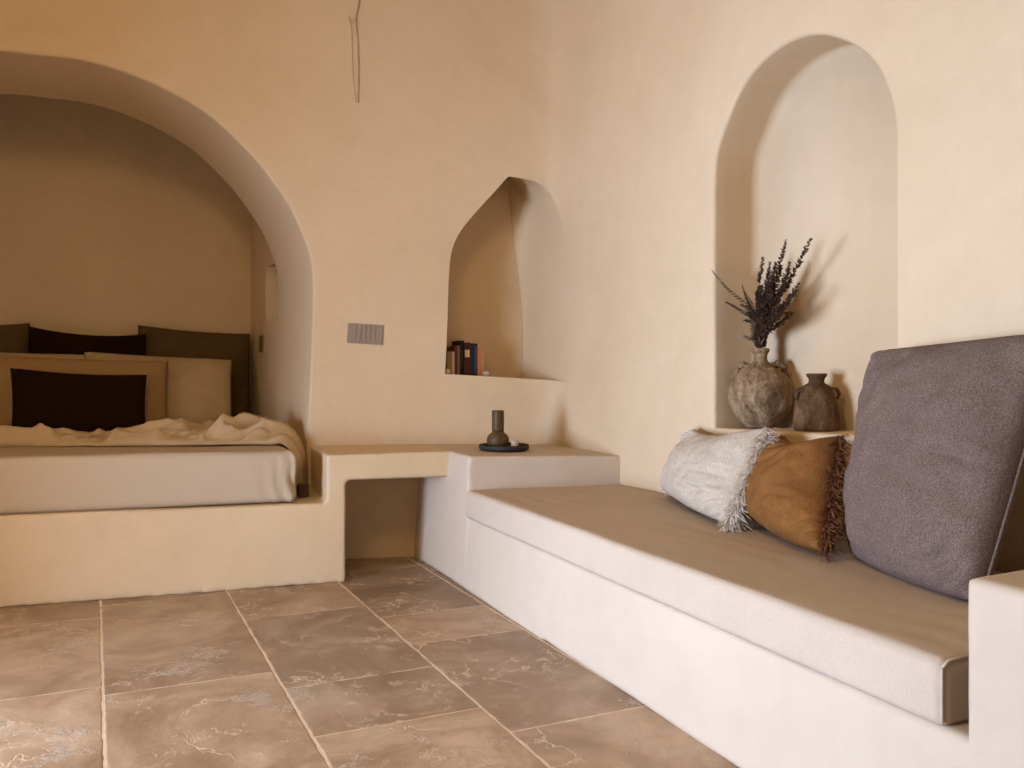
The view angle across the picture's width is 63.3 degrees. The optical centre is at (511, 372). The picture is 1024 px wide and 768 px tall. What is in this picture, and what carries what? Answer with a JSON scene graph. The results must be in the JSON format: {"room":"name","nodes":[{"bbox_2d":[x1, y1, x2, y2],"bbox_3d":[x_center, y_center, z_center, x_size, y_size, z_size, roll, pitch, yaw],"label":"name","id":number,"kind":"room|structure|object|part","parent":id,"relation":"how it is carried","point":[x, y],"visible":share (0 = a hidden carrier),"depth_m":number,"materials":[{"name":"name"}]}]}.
{"room":"traditional dwelling","nodes":[
{"label":"traditional dwelling","id":0,"kind":"room"},
{"bbox_2d":[0,94,279,418],"bbox_3d":[-2.763,-0.640,5.173,2.738,2.820,0.940,0,0,-24],"label":"wall","id":1,"kind":"structure","parent":0,"point":[111,224],"depth_m":5.65,"materials":[{"name":"paint"}]},
{"bbox_2d":[259,335,262,351],"bbox_3d":[-1.731,-0.200,5.722,0.016,0.115,0.115,0,0,-24],"label":"switch plate","id":2,"kind":"object","parent":1,"relation":"attached to","point":[261,336],"visible":1,"depth_m":5.67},
{"bbox_2d":[0,0,629,558],"bbox_3d":[-1.776,-0.625,4.552,4.623,3.350,1.322,0,0,-7],"label":"wall","id":3,"kind":"structure","parent":0,"point":[360,209],"depth_m":4.69,"materials":[{"name":"paint"}]},
{"bbox_2d":[349,0,359,102],"bbox_3d":[-0.871,-1.917,4.666,0.080,0.782,0.048,0,0,20],"label":"hanging cord","id":4,"kind":"object","parent":3,"relation":"hanging from","point":[358,0],"visible":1,"depth_m":4.68,"materials":[{"name":"beige"}]},
{"bbox_2d":[347,323,382,344],"bbox_3d":[-0.832,-0.220,4.698,0.195,0.118,0.017,0,0,-10],"label":"switch plate","id":5,"kind":"object","parent":3,"relation":"attached to","point":[357,333],"visible":1,"depth_m":4.69,"materials":[{"name":"beige metal"}]},
{"bbox_2d":[446,177,568,381],"bbox_3d":[-0.106,-0.725,4.921,0.669,1.750,0.629,0,0,-24],"label":"wall niche","id":6,"kind":"object","parent":3,"relation":"in","point":[508,288],"visible":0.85,"depth_m":5.16,"materials":[{"name":"paint"}]},
{"bbox_2d":[445,351,451,373],"bbox_3d":[-0.389,-0.059,4.924,0.034,0.135,0.112,0,0,-24],"label":"book","id":7,"kind":"object","parent":6,"relation":"in","point":[448,365],"visible":0.43,"depth_m":4.87,"materials":[{"name":"paper"}]},
{"bbox_2d":[447,346,456,374],"bbox_3d":[-0.359,-0.072,4.981,0.018,0.169,0.132,0,0,-24],"label":"book","id":8,"kind":"object","parent":6,"relation":"in","point":[454,348],"visible":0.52,"depth_m":4.92,"materials":[{"name":"paper"}]},
{"bbox_2d":[452,351,454,374],"bbox_3d":[-0.367,-0.058,4.934,0.014,0.137,0.112,0,0,-24],"label":"book","id":9,"kind":"object","parent":6,"relation":"in","point":[453,352],"visible":0.41,"depth_m":4.88,"materials":[{"name":"paper"}]},
{"bbox_2d":[450,345,459,374],"bbox_3d":[-0.344,-0.075,4.988,0.016,0.177,0.132,0,0,-24],"label":"book","id":10,"kind":"object","parent":6,"relation":"in","point":[458,346],"visible":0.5,"depth_m":4.93,"materials":[{"name":"paper"}]},
{"bbox_2d":[452,340,463,374],"bbox_3d":[-0.326,-0.089,5.001,0.026,0.208,0.143,0,0,-24],"label":"book","id":11,"kind":"object","parent":6,"relation":"in","point":[460,342],"visible":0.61,"depth_m":4.94,"materials":[{"name":"paper"}]},
{"bbox_2d":[463,342,469,374],"bbox_3d":[-0.295,-0.082,5.004,0.041,0.198,0.143,0,0,-24],"label":"book","id":12,"kind":"object","parent":6,"relation":"in","point":[466,346],"visible":0.53,"depth_m":4.94,"materials":[{"name":"paper"}]},
{"bbox_2d":[470,343,473,375],"bbox_3d":[-0.267,-0.079,5.017,0.021,0.196,0.142,0,0,-24],"label":"book","id":13,"kind":"object","parent":6,"relation":"in","point":[471,344],"visible":0.34,"depth_m":4.95,"materials":[{"name":"paper"}]},
{"bbox_2d":[474,343,477,375],"bbox_3d":[-0.246,-0.078,5.026,0.024,0.197,0.143,0,0,-24],"label":"book","id":14,"kind":"object","parent":6,"relation":"in","point":[475,344],"visible":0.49,"depth_m":4.96,"materials":[{"name":"paper"}]},
{"bbox_2d":[478,347,480,375],"bbox_3d":[-0.222,-0.067,5.027,0.021,0.178,0.122,0,0,-24],"label":"book","id":15,"kind":"object","parent":6,"relation":"in","point":[479,348],"visible":0.32,"depth_m":4.97,"materials":[{"name":"paper"}]},
{"bbox_2d":[481,352,482,375],"bbox_3d":[-0.205,-0.051,5.045,0.017,0.150,0.122,0,0,-24],"label":"book","id":16,"kind":"object","parent":6,"relation":"in","point":[481,352],"visible":0.32,"depth_m":4.99,"materials":[{"name":"paper"}]},
{"bbox_2d":[483,371,489,376],"bbox_3d":[-0.153,0.007,4.993,0.046,0.039,0.046,0,0,-24],"label":"pebble","id":17,"kind":"object","parent":6,"relation":"on","point":[485,373],"visible":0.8,"depth_m":4.97,"materials":[{"name":"white stone"}]},
{"bbox_2d":[0,557,738,767],"bbox_3d":[-0.372,1.051,0.710,5.300,0.001,11.400,0,0,-24],"label":"floor","id":18,"kind":"structure","parent":0,"point":[395,663],"depth_m":2.75,"materials":[{"name":"tile"}]},
{"bbox_2d":[0,444,449,606],"bbox_3d":[-2.348,0.729,4.635,3.506,0.646,2.208,0,0,-24],"label":"bed base","id":19,"kind":"object","parent":18,"relation":"on","point":[72,556],"visible":0.69,"depth_m":3.96,"materials":[{"name":"paint"}]},
{"bbox_2d":[0,444,296,513],"bbox_3d":[-2.651,0.499,4.525,2.575,0.285,2.053,0,0,-24],"label":"mattress","id":20,"kind":"object","parent":19,"relation":"on","point":[75,478],"visible":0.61,"depth_m":3.92,"materials":[{"name":"white fabric"}]},
{"bbox_2d":[0,323,29,352],"bbox_3d":[-3.358,0.026,5.203,0.598,0.701,0.208,0,0,-24],"label":"pillow","id":21,"kind":"object","parent":20,"relation":"on","point":[14,338],"visible":0.3,"depth_m":5.30,"materials":[{"name":"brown fabric"}]},
{"bbox_2d":[0,352,83,358],"bbox_3d":[-3.013,0.116,5.035,0.906,0.519,0.262,0,0,-24],"label":"pillow","id":22,"kind":"object","parent":20,"relation":"on","point":[62,356],"visible":0.06,"depth_m":5.15,"materials":[{"name":"beige fabric"}]},
{"bbox_2d":[10,368,146,431],"bbox_3d":[-2.467,0.170,4.734,0.707,0.396,0.223,0,0,-24],"label":"cushion","id":23,"kind":"object","parent":20,"relation":"on","point":[77,402],"visible":0.8,"depth_m":4.68,"materials":[{"name":"brown fabric"}]},
{"bbox_2d":[0,355,167,425],"bbox_3d":[-2.587,0.134,4.921,1.019,0.487,0.256,0,0,-24],"label":"pillow","id":24,"kind":"object","parent":20,"relation":"on","point":[156,371],"visible":0.36,"depth_m":4.99,"materials":[{"name":"fabric"}]},
{"bbox_2d":[28,326,145,355],"bbox_3d":[-2.730,0.039,5.343,0.686,0.675,0.189,0,0,-24],"label":"pillow","id":25,"kind":"object","parent":20,"relation":"on","point":[41,341],"visible":0.31,"depth_m":5.33,"materials":[{"name":"brown fabric"}]},
{"bbox_2d":[0,412,307,493],"bbox_3d":[-2.449,0.439,4.301,2.672,0.450,0.746,0,0,-22],"label":"blanket","id":26,"kind":"object","parent":20,"relation":"on","point":[244,428],"visible":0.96,"depth_m":4.40,"materials":[{"name":"beige fabric"}]},
{"bbox_2d":[84,352,231,423],"bbox_3d":[-2.240,0.123,5.295,0.887,0.510,0.276,0,0,-24],"label":"pillow","id":27,"kind":"object","parent":20,"relation":"on","point":[198,390],"visible":0.46,"depth_m":5.32,"materials":[{"name":"beige fabric"}]},
{"bbox_2d":[138,325,249,416],"bbox_3d":[-2.179,0.025,5.728,0.732,0.703,0.205,0,0,-24],"label":"pillow","id":28,"kind":"object","parent":20,"relation":"on","point":[160,342],"visible":0.4,"depth_m":5.76,"materials":[{"name":"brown fabric"}]},
{"bbox_2d":[297,483,308,496],"bbox_3d":[-1.097,0.615,4.357,0.052,0.066,0.060,0,0,-24],"label":"wooden block","id":29,"kind":"object","parent":19,"relation":"on","point":[302,488],"visible":1,"depth_m":4.33,"materials":[{"name":"brown wood"}]},
{"bbox_2d":[414,444,1023,767],"bbox_3d":[0.622,0.723,3.232,0.925,0.660,4.086,0,0,-24],"label":"bench base","id":30,"kind":"object","parent":18,"relation":"on","point":[752,705],"visible":0.58,"depth_m":2.37,"materials":[{"name":"paint"}]},
{"bbox_2d":[479,442,528,451],"bbox_3d":[-0.043,0.394,4.418,0.268,0.030,0.268,0,0,-24],"label":"tray","id":31,"kind":"object","parent":30,"relation":"on","point":[483,446],"visible":0.88,"depth_m":4.31,"materials":[{"name":"black stone"}]},
{"bbox_2d":[487,410,508,445],"bbox_3d":[-0.075,0.297,4.409,0.120,0.198,0.120,0,0,-24],"label":"vase","id":32,"kind":"object","parent":31,"relation":"on","point":[497,437],"visible":0.86,"depth_m":4.38,"materials":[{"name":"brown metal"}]},
{"bbox_2d":[511,440,518,445],"bbox_3d":[0.015,0.377,4.389,0.042,0.040,0.042,0,0,-24],"label":"cup","id":33,"kind":"object","parent":31,"relation":"on","point":[513,442],"visible":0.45,"depth_m":4.37,"materials":[{"name":"beige ceramic"}]},
{"bbox_2d":[466,484,1002,725],"bbox_3d":[0.684,0.638,3.015,0.824,0.143,2.649,0,0,-24],"label":"seat cushion","id":34,"kind":"object","parent":30,"relation":"on","point":[904,645],"visible":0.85,"depth_m":2.32,"materials":[{"name":"beige fabric"}]},
{"bbox_2d":[657,426,779,532],"bbox_3d":[0.769,0.397,3.395,0.288,0.403,0.907,0,0,-15],"label":"cushion","id":35,"kind":"object","parent":34,"relation":"on","point":[708,474],"visible":0.87,"depth_m":3.13,"materials":[{"name":"beige fabric"}]},
{"bbox_2d":[745,434,851,561],"bbox_3d":[0.967,0.397,2.820,0.291,0.389,0.694,0,0,-11],"label":"cushion","id":36,"kind":"object","parent":34,"relation":"on","point":[793,490],"visible":0.98,"depth_m":2.69,"materials":[{"name":"brown fabric"}]},
{"bbox_2d":[843,334,1023,601],"bbox_3d":[1.157,0.238,2.336,0.315,0.689,0.599,0,0,-18],"label":"cushion","id":37,"kind":"object","parent":34,"relation":"on","point":[935,468],"visible":0.94,"depth_m":2.18,"materials":[{"name":"fabric"}]},
{"bbox_3d":[1.363,0.592,1.581,0.883,0.400,0.458,0,0,-24],"label":"armrest","id":38,"kind":"part","parent":30,"relation":"part of","materials":[{"name":"paint"}]},
{"bbox_2d":[627,0,1023,572],"bbox_3d":[2.348,-0.625,0.557,0.334,3.350,8.100,0,0,-24],"label":"wall","id":39,"kind":"structure","parent":0,"point":[888,135],"depth_m":3.34,"materials":[{"name":"paint"}]},
{"bbox_2d":[727,348,792,428],"bbox_3d":[1.053,0.064,3.527,0.267,0.339,0.267,0,0,-24],"label":"vase","id":40,"kind":"object","parent":39,"relation":"in","point":[759,394],"visible":0.98,"depth_m":3.44,"materials":[{"name":"ceramic"}]},
{"bbox_3d":[0.980,-0.011,3.538,0.086,0.075,0.035,0,0,18],"label":"handle","id":41,"kind":"part","parent":40,"relation":"part of","materials":[{"name":"ceramic"}]},
{"bbox_2d":[711,238,812,347],"bbox_3d":[1.061,-0.288,3.408,0.206,0.484,0.496,0,0,-29],"label":"dried flowers","id":42,"kind":"object","parent":40,"relation":"in","point":[769,309],"visible":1,"depth_m":3.39,"materials":[{"name":"black plant"}]},
{"bbox_3d":[1.133,-0.006,3.505,0.079,0.102,0.039,0,0,10],"label":"handle","id":43,"kind":"part","parent":40,"relation":"part of","materials":[{"name":"ceramic"}]},
{"bbox_2d":[793,373,840,431],"bbox_3d":[1.192,0.114,3.250,0.179,0.224,0.179,0,0,-24],"label":"jug","id":44,"kind":"object","parent":39,"relation":"on","point":[816,408],"visible":1,"depth_m":3.19,"materials":[{"name":"brown ceramic"}]},
{"bbox_3d":[1.121,0.082,3.243,0.041,0.054,0.020,0,0,-8],"label":"handle","id":45,"kind":"part","parent":44,"relation":"part of","materials":[{"name":"brown ceramic"}]},
{"bbox_3d":[1.264,0.080,3.242,0.042,0.049,0.016,0,0,7],"label":"handle","id":46,"kind":"part","parent":44,"relation":"part of","materials":[{"name":"brown ceramic"}]}
]}

